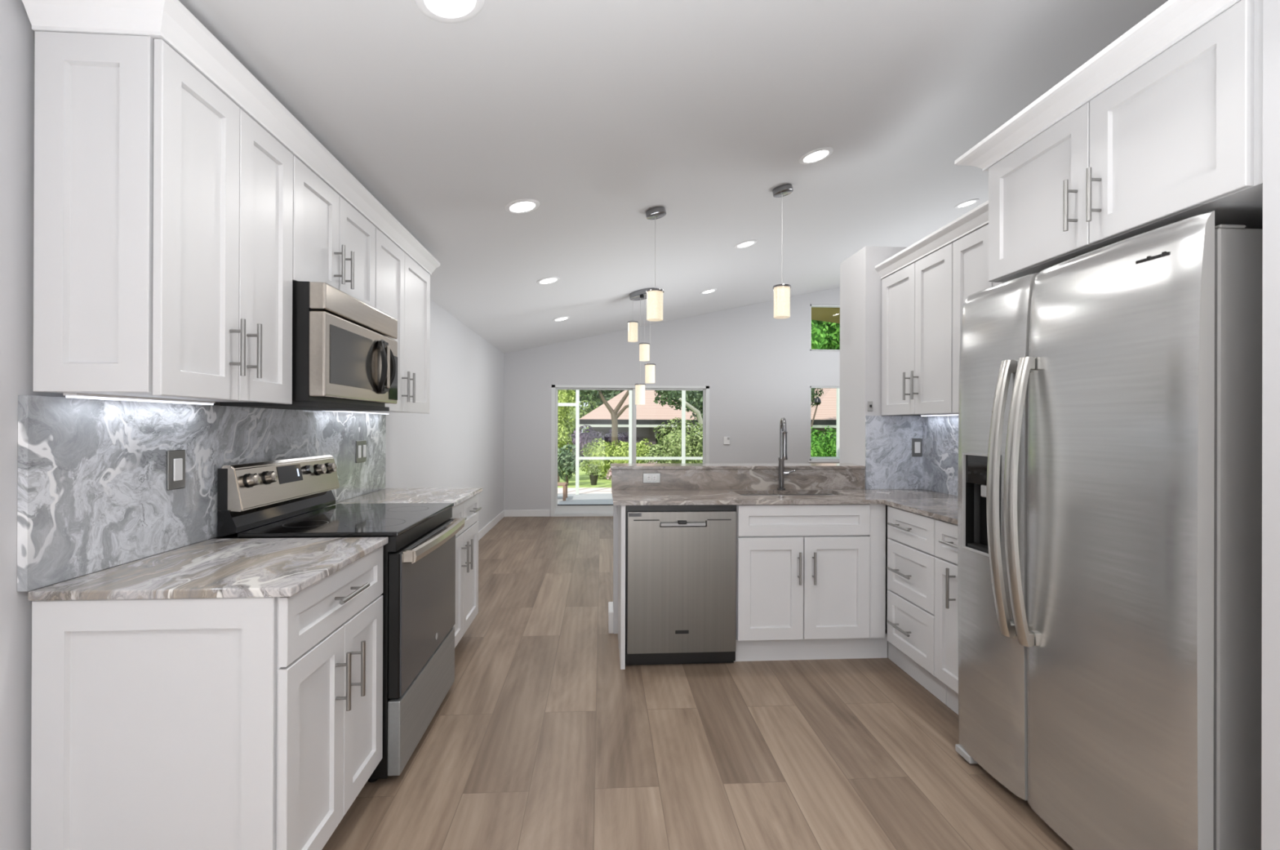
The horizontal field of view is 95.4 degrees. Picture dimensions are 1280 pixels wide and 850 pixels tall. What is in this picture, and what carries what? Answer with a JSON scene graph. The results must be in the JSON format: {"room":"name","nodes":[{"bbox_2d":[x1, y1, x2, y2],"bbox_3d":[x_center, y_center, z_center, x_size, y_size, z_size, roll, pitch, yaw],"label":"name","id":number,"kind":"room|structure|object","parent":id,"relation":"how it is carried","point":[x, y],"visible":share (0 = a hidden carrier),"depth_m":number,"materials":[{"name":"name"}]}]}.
{"room":"kitchen","nodes":[
{"label":"kitchen","id":0,"kind":"room"},
{"bbox_2d":[0,0,503,849],"bbox_3d":[-1.594,0.133,2.982,0.120,2.231,9.960,0,0,-4],"label":"wall","id":1,"kind":"structure","parent":0,"point":[460,443],"depth_m":1.35,"materials":[{"name":"grey paint"}]},
{"bbox_2d":[32,31,293,404],"bbox_3d":[-1.259,-0.490,1.646,0.319,0.839,0.587,0,0,-4],"label":"upper cabinet","id":2,"kind":"object","parent":1,"relation":"attached to","point":[163,211],"visible":1,"depth_m":1.37,"materials":[{"name":"white wood"}]},
{"bbox_2d":[63,392,214,404],"bbox_3d":[-1.380,-0.071,1.643,0.030,0.011,0.500,0,0,-4],"label":"light","id":3,"kind":"object","parent":2,"relation":"attached to","point":[73,395],"visible":1,"depth_m":1.56,"materials":[{"name":"white plastic"}]},
{"bbox_2d":[22,0,439,275],"bbox_3d":[-1.310,-0.950,2.433,0.322,0.082,2.249,0,0,-4],"label":"trim","id":4,"kind":"structure","parent":2,"relation":"on","point":[171,21],"depth_m":1.54,"materials":[{"name":"white wood"}]},
{"bbox_2d":[17,395,386,591],"bbox_3d":[-1.487,0.158,2.440,0.022,0.450,2.216,0,0,-4],"label":"backsplash","id":5,"kind":"structure","parent":1,"relation":"attached to","point":[93,495],"depth_m":1.64,"materials":[{"name":"stone"}]},
{"bbox_2d":[166,449,185,489],"bbox_3d":[-1.428,0.138,1.796,0.011,0.120,0.074,0,0,-4],"label":"light switch","id":6,"kind":"object","parent":5,"relation":"attached to","point":[175,459],"visible":1,"depth_m":1.79,"materials":[{"name":"silver metal"}]},
{"bbox_2d":[355,440,366,462],"bbox_3d":[-1.519,0.144,3.177,0.010,0.118,0.130,0,0,-4],"label":"light switch","id":7,"kind":"object","parent":5,"relation":"attached to","point":[361,446],"visible":1,"depth_m":3.17,"materials":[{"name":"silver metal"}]},
{"bbox_2d":[292,155,375,308],"bbox_3d":[-1.301,-0.697,2.295,0.319,0.422,0.706,0,0,-4],"label":"upper cabinet","id":8,"kind":"object","parent":1,"relation":"attached to","point":[334,244],"visible":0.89,"depth_m":2.22,"materials":[{"name":"white wood"}]},
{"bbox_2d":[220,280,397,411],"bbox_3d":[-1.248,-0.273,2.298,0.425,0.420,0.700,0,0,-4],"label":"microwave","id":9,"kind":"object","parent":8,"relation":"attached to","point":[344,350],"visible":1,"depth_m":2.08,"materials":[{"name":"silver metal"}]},
{"bbox_2d":[323,410,389,413],"bbox_3d":[-1.474,-0.069,3.060,0.030,0.011,0.780,0,0,-4],"label":"light","id":10,"kind":"object","parent":9,"relation":"attached to","point":[354,411],"visible":0.71,"depth_m":3.06,"materials":[{"name":"white plastic"}]},
{"bbox_2d":[367,226,430,413],"bbox_3d":[-1.353,-0.488,3.072,0.319,0.839,0.842,0,0,-4],"label":"upper cabinet","id":11,"kind":"object","parent":1,"relation":"attached to","point":[402,286],"visible":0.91,"depth_m":3.08,"materials":[{"name":"white wood"}]},
{"bbox_2d":[478,510,504,540],"bbox_3d":[-1.712,1.204,5.739,0.014,0.095,4.440,0,0,-4],"label":"baseboard","id":12,"kind":"structure","parent":1,"relation":"attached to","point":[489,526],"depth_m":6.97,"materials":[{"name":"white wood"}]},
{"bbox_2d":[503,287,839,516],"bbox_3d":[1.697,-0.618,8.260,7.375,3.769,0.140,0,0,-4],"label":"wall","id":13,"kind":"structure","parent":0,"point":[759,369],"depth_m":8.14,"materials":[{"name":"grey paint"}]},
{"bbox_2d":[504,509,549,516],"bbox_3d":[1.703,1.219,8.181,7.121,0.095,0.014,0,0,-4],"label":"baseboard","id":14,"kind":"structure","parent":13,"relation":"attached to","point":[508,513],"depth_m":7.96,"materials":[{"name":"white wood"}]},
{"bbox_2d":[551,384,709,516],"bbox_3d":[-0.129,0.356,8.129,2.190,1.808,0.140,0,0,-4],"label":"door","id":15,"kind":"structure","parent":13,"relation":"in","point":[557,510],"depth_m":8.10,"materials":[{"name":"white metal"}]},
{"bbox_2d":[723,436,729,444],"bbox_3d":[1.213,0.219,8.146,0.090,0.108,0.022,0,0,-4],"label":"thermostat","id":16,"kind":"object","parent":13,"relation":"attached to","point":[726,439],"visible":1,"depth_m":8.14,"materials":[{"name":"white plastic"}]},
{"bbox_2d":[808,386,839,462],"bbox_3d":[2.731,-0.011,8.297,0.702,1.079,0.120,0,0,-4],"label":"window","id":17,"kind":"structure","parent":13,"relation":"in","point":[811,387],"depth_m":8.27,"materials":[{"name":"white"}]},
{"bbox_2d":[809,304,839,351],"bbox_3d":[2.734,-1.379,8.324,0.662,0.661,0.070,0,0,-4],"label":"window","id":18,"kind":"structure","parent":13,"relation":"in","point":[811,305],"depth_m":8.28,"materials":[{"name":"white"}]},
{"bbox_2d":[811,306,839,323],"bbox_3d":[3.928,-1.595,8.938,5.000,0.740,0.880,0,0,-4],"label":"roof","id":19,"kind":"structure","parent":13,"relation":"attached to","point":[825,314],"depth_m":8.85,"materials":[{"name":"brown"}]},
{"bbox_2d":[178,0,1168,353],"bbox_3d":[2.039,-1.826,3.122,7.735,1.840,10.360,0,0,-4],"label":"ceiling","id":20,"kind":"structure","parent":0,"point":[603,114],"depth_m":2.58,"materials":[{"name":"white paint"}]},
{"bbox_2d":[414,0,484,22],"bbox_3d":[-0.522,-1.172,1.601,0.185,0.045,0.189,0,0,-9],"label":"recessed light","id":21,"kind":"object","parent":20,"relation":"in","point":[442,11],"visible":1,"depth_m":1.64,"materials":[{"name":"white plastic"}]},
{"bbox_2d":[504,198,539,213],"bbox_3d":[-0.630,-1.169,3.117,0.185,0.045,0.189,0,0,-9],"label":"recessed light","id":22,"kind":"object","parent":20,"relation":"in","point":[522,206],"visible":1,"depth_m":3.10,"materials":[{"name":"white plastic"}]},
{"bbox_2d":[536,276,559,284],"bbox_3d":[-0.741,-1.165,4.703,0.185,0.045,0.189,0,0,-9],"label":"recessed light","id":23,"kind":"object","parent":20,"relation":"in","point":[548,280],"visible":1,"depth_m":4.69,"materials":[{"name":"white plastic"}]},
{"bbox_2d":[552,315,569,321],"bbox_3d":[-0.862,-1.161,6.378,0.185,0.045,0.189,0,0,-9],"label":"recessed light","id":24,"kind":"object","parent":20,"relation":"in","point":[561,318],"visible":1,"depth_m":6.37,"materials":[{"name":"white plastic"}]},
{"bbox_2d":[627,287,655,404],"bbox_3d":[0.029,-0.789,5.885,0.312,1.168,0.295,0,0,-4],"label":"chandelier","id":25,"kind":"object","parent":20,"relation":"hanging from","point":[639,295],"visible":0.94,"depth_m":5.86,"materials":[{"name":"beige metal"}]},
{"bbox_2d":[645,206,666,321],"bbox_3d":[0.098,-0.995,3.605,0.128,0.690,0.125,0,0,-4],"label":"pendant light","id":26,"kind":"object","parent":20,"relation":"hanging from","point":[654,295],"visible":1,"depth_m":3.56,"materials":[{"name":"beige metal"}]},
{"bbox_2d":[700,288,716,293],"bbox_3d":[0.771,-1.503,6.556,0.185,0.045,0.189,0,0,-9],"label":"recessed light","id":27,"kind":"object","parent":20,"relation":"in","point":[709,291],"visible":1,"depth_m":6.54,"materials":[{"name":"white plastic"}]},
{"bbox_2d":[734,240,756,248],"bbox_3d":[0.879,-1.504,4.850,0.185,0.045,0.189,0,0,-9],"label":"recessed light","id":28,"kind":"object","parent":20,"relation":"in","point":[749,242],"visible":1,"depth_m":4.84,"materials":[{"name":"white plastic"}]},
{"bbox_2d":[772,183,793,319],"bbox_3d":[0.901,-1.094,3.678,0.128,0.829,0.125,0,0,-4],"label":"pendant light","id":29,"kind":"object","parent":20,"relation":"hanging from","point":[781,291],"visible":1,"depth_m":3.64,"materials":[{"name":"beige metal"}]},
{"bbox_2d":[798,146,833,164],"bbox_3d":[0.985,-1.506,3.263,0.185,0.045,0.189,0,0,-9],"label":"recessed light","id":30,"kind":"object","parent":20,"relation":"in","point":[816,155],"visible":1,"depth_m":3.25,"materials":[{"name":"white plastic"}]},
{"bbox_2d":[954,198,978,208],"bbox_3d":[2.820,-1.910,5.028,0.185,0.045,0.189,0,0,-9],"label":"recessed light","id":31,"kind":"object","parent":20,"relation":"in","point":[968,202],"visible":1,"depth_m":5.02,"materials":[{"name":"white plastic"}]},
{"bbox_2d":[613,488,777,633],"bbox_3d":[0.606,0.763,3.648,1.542,0.987,0.197,0,0,-4],"label":"wall","id":32,"kind":"structure","parent":0,"point":[615,507],"depth_m":3.50,"materials":[{"name":"grey paint"}]},
{"bbox_2d":[608,601,613,633],"bbox_3d":[0.589,1.192,3.654,1.572,0.130,0.212,0,0,-4],"label":"baseboard","id":33,"kind":"structure","parent":32,"relation":"attached to","point":[611,612],"depth_m":3.50,"materials":[{"name":"white wood"}]},
{"bbox_2d":[610,462,865,469],"bbox_3d":[0.597,0.259,3.647,1.561,0.022,0.249,0,0,-4],"label":"ledge cap","id":34,"kind":"object","parent":32,"relation":"on","point":[668,465],"visible":1,"depth_m":3.55,"materials":[{"name":"stone"}]},
{"bbox_2d":[611,469,865,489],"bbox_3d":[0.606,0.330,3.540,1.556,0.122,0.020,0,0,-4],"label":"backsplash","id":35,"kind":"structure","parent":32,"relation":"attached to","point":[621,479],"depth_m":3.53,"materials":[{"name":"stone"}]},
{"bbox_2d":[643,472,660,483],"bbox_3d":[0.070,0.318,3.490,0.105,0.060,0.009,0,0,-4],"label":"electrical outlet","id":36,"kind":"object","parent":35,"relation":"attached to","point":[648,477],"visible":1,"depth_m":3.49,"materials":[{"name":"white plastic"}]},
{"bbox_2d":[322,515,1073,849],"bbox_3d":[2.021,1.311,3.218,7.335,0.100,10.160,0,0,-4],"label":"floor","id":37,"kind":"structure","parent":0,"point":[540,739],"depth_m":2.24,"materials":[{"name":"brown wood"}]},
{"bbox_2d":[31,545,383,849],"bbox_3d":[-1.122,0.827,1.670,0.605,0.842,0.619,0,0,-4],"label":"base cabinet","id":38,"kind":"object","parent":37,"relation":"on","point":[209,723],"visible":0.98,"depth_m":1.37,"materials":[{"name":"white wood"}]},
{"bbox_2d":[27,537,388,600],"bbox_3d":[-1.134,0.394,1.669,0.582,0.022,0.632,0,0,-4],"label":"countertop","id":39,"kind":"structure","parent":38,"relation":"on","point":[231,567],"depth_m":1.52,"materials":[{"name":"stone"}]},
{"bbox_2d":[217,454,465,782],"bbox_3d":[-1.126,0.694,2.373,0.668,1.110,0.765,0,0,-4],"label":"range","id":40,"kind":"object","parent":37,"relation":"on","point":[284,498],"visible":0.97,"depth_m":2.18,"materials":[{"name":"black metal"}]},
{"bbox_2d":[237,502,453,537],"bbox_3d":[-1.125,0.377,2.373,0.532,0.016,0.765,0,0,-4],"label":"cooktop","id":41,"kind":"object","parent":40,"relation":"in","point":[390,520],"depth_m":2.23,"materials":[{"name":"black glass"}]},
{"bbox_2d":[450,493,481,647],"bbox_3d":[-1.218,0.829,3.144,0.603,0.842,0.764,0,0,-4],"label":"base cabinet","id":42,"kind":"object","parent":37,"relation":"on","point":[467,538],"visible":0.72,"depth_m":3.20,"materials":[{"name":"white wood"}]},
{"bbox_2d":[326,488,482,507],"bbox_3d":[-1.232,0.396,3.160,0.582,0.022,0.812,0,0,-4],"label":"countertop","id":43,"kind":"structure","parent":42,"relation":"on","point":[455,495],"depth_m":3.15,"materials":[{"name":"stone"}]},
{"bbox_2d":[617,505,625,669],"bbox_3d":[-0.104,0.833,3.242,0.024,0.842,0.515,0,0,-4],"label":"divider","id":44,"kind":"object","parent":37,"relation":"on","point":[621,508],"visible":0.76,"depth_m":2.98,"materials":[{"name":"white wood"}]},
{"bbox_2d":[625,504,736,665],"bbox_3d":[0.201,0.836,3.236,0.575,0.838,0.467,0,0,-4],"label":"dishwasher","id":45,"kind":"object","parent":37,"relation":"on","point":[681,560],"visible":0.95,"depth_m":3.01,"materials":[{"name":"silver metal"}]},
{"bbox_2d":[735,503,887,661],"bbox_3d":[0.910,0.836,3.271,0.840,0.842,0.510,0,0,-4],"label":"base cabinet","id":46,"kind":"object","parent":37,"relation":"on","point":[811,579],"visible":0.91,"depth_m":3.06,"materials":[{"name":"white wood"}]},
{"bbox_2d":[886,505,946,704],"bbox_3d":[1.526,0.838,2.894,0.530,0.842,0.533,0,0,-4],"label":"base cabinet","id":47,"kind":"object","parent":37,"relation":"on","point":[910,621],"visible":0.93,"depth_m":2.81,"materials":[{"name":"white wood"}]},
{"bbox_2d":[934,519,958,714],"bbox_3d":[1.554,0.838,2.456,0.530,0.842,0.339,0,0,-4],"label":"base cabinet","id":48,"kind":"object","parent":37,"relation":"on","point":[946,635],"visible":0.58,"depth_m":2.54,"materials":[{"name":"white wood"}]},
{"bbox_2d":[611,488,957,524],"bbox_3d":[0.835,0.403,2.892,1.929,0.022,1.302,0,0,-4],"label":"countertop","id":49,"kind":"structure","parent":48,"relation":"on","point":[935,504],"depth_m":3.09,"materials":[{"name":"stone"}]},
{"bbox_2d":[777,417,795,489],"bbox_3d":[0.850,0.172,3.461,0.103,0.438,0.159,0,0,35],"label":"faucet","id":50,"kind":"object","parent":49,"relation":"on","point":[783,428],"visible":1,"depth_m":3.50,"materials":[{"name":"silver metal"}]},
{"bbox_2d":[739,493,835,495],"bbox_3d":[0.860,0.499,3.366,0.642,0.167,0.277,0,0,-4],"label":"sink","id":51,"kind":"object","parent":49,"relation":"in","point":[740,494],"visible":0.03,"depth_m":3.49,"materials":[{"name":"silver metal"}]},
{"bbox_2d":[955,210,1262,849],"bbox_3d":[1.503,0.382,1.807,0.691,1.752,0.900,0,0,-4],"label":"refrigerator","id":52,"kind":"object","parent":37,"relation":"on","point":[1109,482],"visible":1,"depth_m":1.53,"materials":[{"name":"grey metal"}]},
{"bbox_2d":[839,245,919,629],"bbox_3d":[1.618,0.080,3.791,0.493,2.360,0.387,0,0,-4],"label":"wall column","id":53,"kind":"structure","parent":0,"point":[860,283],"depth_m":3.65,"materials":[{"name":"grey paint"}]},
{"bbox_2d":[867,400,872,410],"bbox_3d":[1.415,-0.116,3.575,0.032,0.060,0.017,0,0,-4],"label":"light switch","id":54,"kind":"object","parent":53,"relation":"attached to","point":[869,402],"visible":1,"depth_m":3.58,"materials":[{"name":"grey plastic"}]},
{"bbox_2d":[865,415,922,488],"bbox_3d":[1.564,0.169,3.586,0.357,0.450,0.012,0,0,-4],"label":"backsplash","id":55,"kind":"structure","parent":53,"relation":"attached to","point":[890,464],"depth_m":3.58,"materials":[{"name":"stone"}]},
{"bbox_2d":[911,438,922,456],"bbox_3d":[1.706,0.139,3.584,0.064,0.112,0.011,0,0,-4],"label":"light switch","id":56,"kind":"object","parent":55,"relation":"attached to","point":[917,443],"visible":1,"depth_m":3.58,"materials":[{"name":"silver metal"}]},
{"bbox_2d":[1261,0,1279,849],"bbox_3d":[1.784,-0.226,-0.257,0.715,2.964,3.052,0,0,-4],"label":"wall","id":57,"kind":"structure","parent":0,"point":[1270,705],"depth_m":1.23,"materials":[{"name":"grey paint"}]},
{"bbox_2d":[988,0,1262,282],"bbox_3d":[1.570,-0.734,1.708,0.619,0.423,0.889,0,0,-4],"label":"upper cabinet","id":58,"kind":"object","parent":57,"relation":"attached to","point":[1180,137],"visible":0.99,"depth_m":1.52,"materials":[{"name":"white wood"}]},
{"bbox_2d":[954,0,1240,171],"bbox_3d":[1.421,-0.973,1.742,0.382,0.066,0.980,0,0,-4],"label":"trim","id":59,"kind":"structure","parent":58,"relation":"on","point":[1174,20],"depth_m":1.61,"materials":[{"name":"white wood"}]},
{"bbox_3d":[1.893,0.080,2.447,0.120,2.360,2.331,0,0,-4],"label":"wall","id":60,"kind":"structure","parent":0,"visible":0},
{"bbox_2d":[881,243,952,415],"bbox_3d":[1.616,-0.478,3.224,0.301,0.839,0.718,0,0,-4],"label":"upper cabinet","id":61,"kind":"object","parent":60,"relation":"attached to","point":[917,299],"visible":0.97,"depth_m":3.16,"materials":[{"name":"white wood"}]},
{"bbox_2d":[875,200,988,279],"bbox_3d":[1.527,-0.938,2.931,0.078,0.078,1.315,0,0,-4],"label":"trim","id":62,"kind":"structure","parent":61,"relation":"on","point":[976,218],"depth_m":2.95,"materials":[{"name":"white wood"}]},
{"bbox_2d":[920,413,958,416],"bbox_3d":[1.728,-0.058,3.210,0.030,0.011,0.620,0,0,-4],"label":"light","id":63,"kind":"object","parent":61,"relation":"attached to","point":[948,414],"visible":0.64,"depth_m":3.33,"materials":[{"name":"white plastic"}]},
{"bbox_2d":[922,415,958,495],"bbox_3d":[1.792,0.169,2.955,0.014,0.450,1.302,0,0,-4],"label":"backsplash","id":64,"kind":"structure","parent":60,"relation":"attached to","point":[940,433],"depth_m":3.40,"materials":[{"name":"stone"}]},
{"bbox_2d":[952,224,1002,413],"bbox_3d":[1.659,-0.478,2.571,0.301,0.839,0.583,0,0,-4],"label":"upper cabinet","id":65,"kind":"object","parent":60,"relation":"attached to","point":[971,251],"visible":0.07,"depth_m":2.78,"materials":[{"name":"white wood"}]},
{"label":"outside","id":66,"kind":"structure","parent":0,"visible":0},
{"bbox_2d":[557,443,611,487],"bbox_3d":[7.082,1.512,44.669,100.000,0.240,71.780,0,0,-4],"label":"ground","id":67,"kind":"structure","parent":66,"point":[584,478],"depth_m":13.69,"materials":[{"name":"green plant"}]},
{"bbox_2d":[557,389,575,481],"bbox_3d":[-2.116,-0.022,13.613,1.337,2.685,0.886,0,0,25],"label":"shrub","id":68,"kind":"object","parent":67,"relation":"on","point":[563,396],"visible":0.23,"depth_m":13.36,"materials":[{"name":"green plant"}]},
{"bbox_2d":[557,444,583,485],"bbox_3d":[-1.581,0.868,12.735,0.708,0.907,0.584,0,0,-4],"label":"spiky plant","id":69,"kind":"object","parent":67,"relation":"on","point":[566,460],"visible":0.85,"depth_m":12.59,"materials":[{"name":"green plant"}]},
{"bbox_2d":[564,391,600,444],"bbox_3d":[-4.555,-1.772,30.766,5.181,6.816,2.805,0,0,-4],"label":"tree","id":70,"kind":"object","parent":67,"relation":"on","point":[588,409],"visible":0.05,"depth_m":30.20,"materials":[{"name":"green plant"}]},
{"bbox_2d":[557,487,611,493],"bbox_3d":[0.735,1.315,11.622,15.000,0.024,1.100,0,0,-4],"label":"walkway","id":71,"kind":"structure","parent":67,"relation":"on","point":[560,490],"depth_m":11.55,"materials":[{"name":"beige concrete"}]},
{"bbox_2d":[557,493,613,504],"bbox_3d":[0.862,1.310,9.686,11.000,0.029,2.780,0,0,-4],"label":"patio","id":72,"kind":"structure","parent":67,"relation":"on","point":[599,498],"depth_m":10.11,"materials":[{"name":"grey concrete"}]},
{"bbox_2d":[557,482,567,500],"bbox_3d":[-1.538,0.963,10.120,0.525,0.650,0.470,0,0,-4],"label":"patio chair","id":73,"kind":"object","parent":72,"relation":"on","point":[564,484],"visible":0.28,"depth_m":9.95,"materials":[{"name":"brown wood"}]},
{"bbox_2d":[557,388,839,494],"bbox_3d":[1.131,-0.042,11.003,5.500,2.680,0.090,0,0,-4],"label":"screen enclosure","id":74,"kind":"object","parent":72,"relation":"on","point":[576,404],"visible":0.25,"depth_m":10.88,"materials":[{"name":"white paint"}]},
{"bbox_2d":[586,463,600,484],"bbox_3d":[-1.014,1.088,12.857,0.302,0.471,0.283,0,0,15],"label":"potted plant","id":75,"kind":"object","parent":67,"relation":"on","point":[593,470],"visible":1,"depth_m":12.79,"materials":[{"name":"green plant"}]},
{"bbox_2d":[566,424,640,466],"bbox_3d":[-1.161,0.662,18.828,2.646,1.338,1.016,0,0,-4],"label":"shrub","id":76,"kind":"object","parent":67,"relation":"on","point":[585,437],"visible":0.39,"depth_m":18.57,"materials":[{"name":"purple plant"}]},
{"bbox_2d":[582,390,624,410],"bbox_3d":[-1.409,-2.625,34.523,5.263,7.950,2.940,0,0,-4],"label":"tree","id":77,"kind":"object","parent":67,"relation":"on","point":[607,397],"visible":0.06,"depth_m":33.69,"materials":[{"name":"green plant"}]},
{"bbox_2d":[579,437,652,479],"bbox_3d":[-0.489,0.876,14.401,2.010,1.134,1.028,0,0,-4],"label":"bush","id":78,"kind":"object","parent":67,"relation":"on","point":[598,451],"visible":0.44,"depth_m":14.17,"materials":[{"name":"green plant"}]},
{"bbox_2d":[606,460,657,480],"bbox_3d":[-0.050,1.062,12.521,1.353,0.594,0.463,0,0,-4],"label":"flower bed","id":79,"kind":"object","parent":67,"relation":"on","point":[609,473],"visible":0.04,"depth_m":12.48,"materials":[{"name":"brown plant"}]},
{"bbox_2d":[571,389,696,448],"bbox_3d":[-0.222,-0.324,17.407,4.380,3.312,1.500,0,0,-4],"label":"tree","id":80,"kind":"object","parent":67,"relation":"on","point":[597,394],"visible":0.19,"depth_m":16.98,"materials":[{"name":"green plant"}]},
{"bbox_2d":[579,390,697,449],"bbox_3d":[-0.091,-0.165,23.515,4.500,3.010,6.060,0,0,-4],"label":"house","id":81,"kind":"structure","parent":67,"relation":"on","point":[651,415],"depth_m":20.89,"materials":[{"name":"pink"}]},
{"bbox_2d":[641,417,702,463],"bbox_3d":[0.983,0.618,13.415,1.936,1.612,1.016,0,0,-4],"label":"bush","id":82,"kind":"object","parent":67,"relation":"on","point":[671,446],"visible":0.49,"depth_m":13.18,"materials":[{"name":"green plant"}]},
{"bbox_2d":[666,390,702,431],"bbox_3d":[1.732,-0.266,15.726,2.028,3.210,1.479,0,0,-4],"label":"tree","id":83,"kind":"object","parent":67,"relation":"on","point":[691,396],"visible":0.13,"depth_m":15.31,"materials":[{"name":"green plant"}]},
{"bbox_2d":[810,396,821,430],"bbox_3d":[4.488,0.315,14.926,0.299,2.060,0.174,0,0,-4],"label":"garden lamp","id":84,"kind":"object","parent":67,"relation":"on","point":[817,401],"visible":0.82,"depth_m":14.90,"materials":[{"name":"black metal"}]},
{"bbox_2d":[810,387,823,407],"bbox_3d":[4.853,-0.163,17.564,1.325,3.025,0.710,0,0,-4],"label":"tree","id":85,"kind":"object","parent":67,"relation":"on","point":[813,394],"visible":0.04,"depth_m":17.50,"materials":[{"name":"green plant"}]},
{"bbox_2d":[810,387,836,438],"bbox_3d":[9.355,-0.459,22.382,8.400,3.660,6.560,0,0,-4],"label":"house","id":86,"kind":"structure","parent":67,"relation":"on","point":[826,411],"depth_m":19.32,"materials":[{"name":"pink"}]},
{"bbox_2d":[810,426,836,457],"bbox_3d":[4.415,0.629,13.965,1.872,1.427,1.027,0,0,-10],"label":"bush","id":87,"kind":"object","parent":67,"relation":"on","point":[825,446],"visible":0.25,"depth_m":13.68,"materials":[{"name":"green plant"}]},
{"bbox_2d":[811,319,839,349],"bbox_3d":[4.838,-1.120,15.888,3.054,4.938,1.955,0,0,-4],"label":"tree","id":88,"kind":"object","parent":67,"relation":"on","point":[824,335],"visible":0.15,"depth_m":15.38,"materials":[{"name":"green plant"}]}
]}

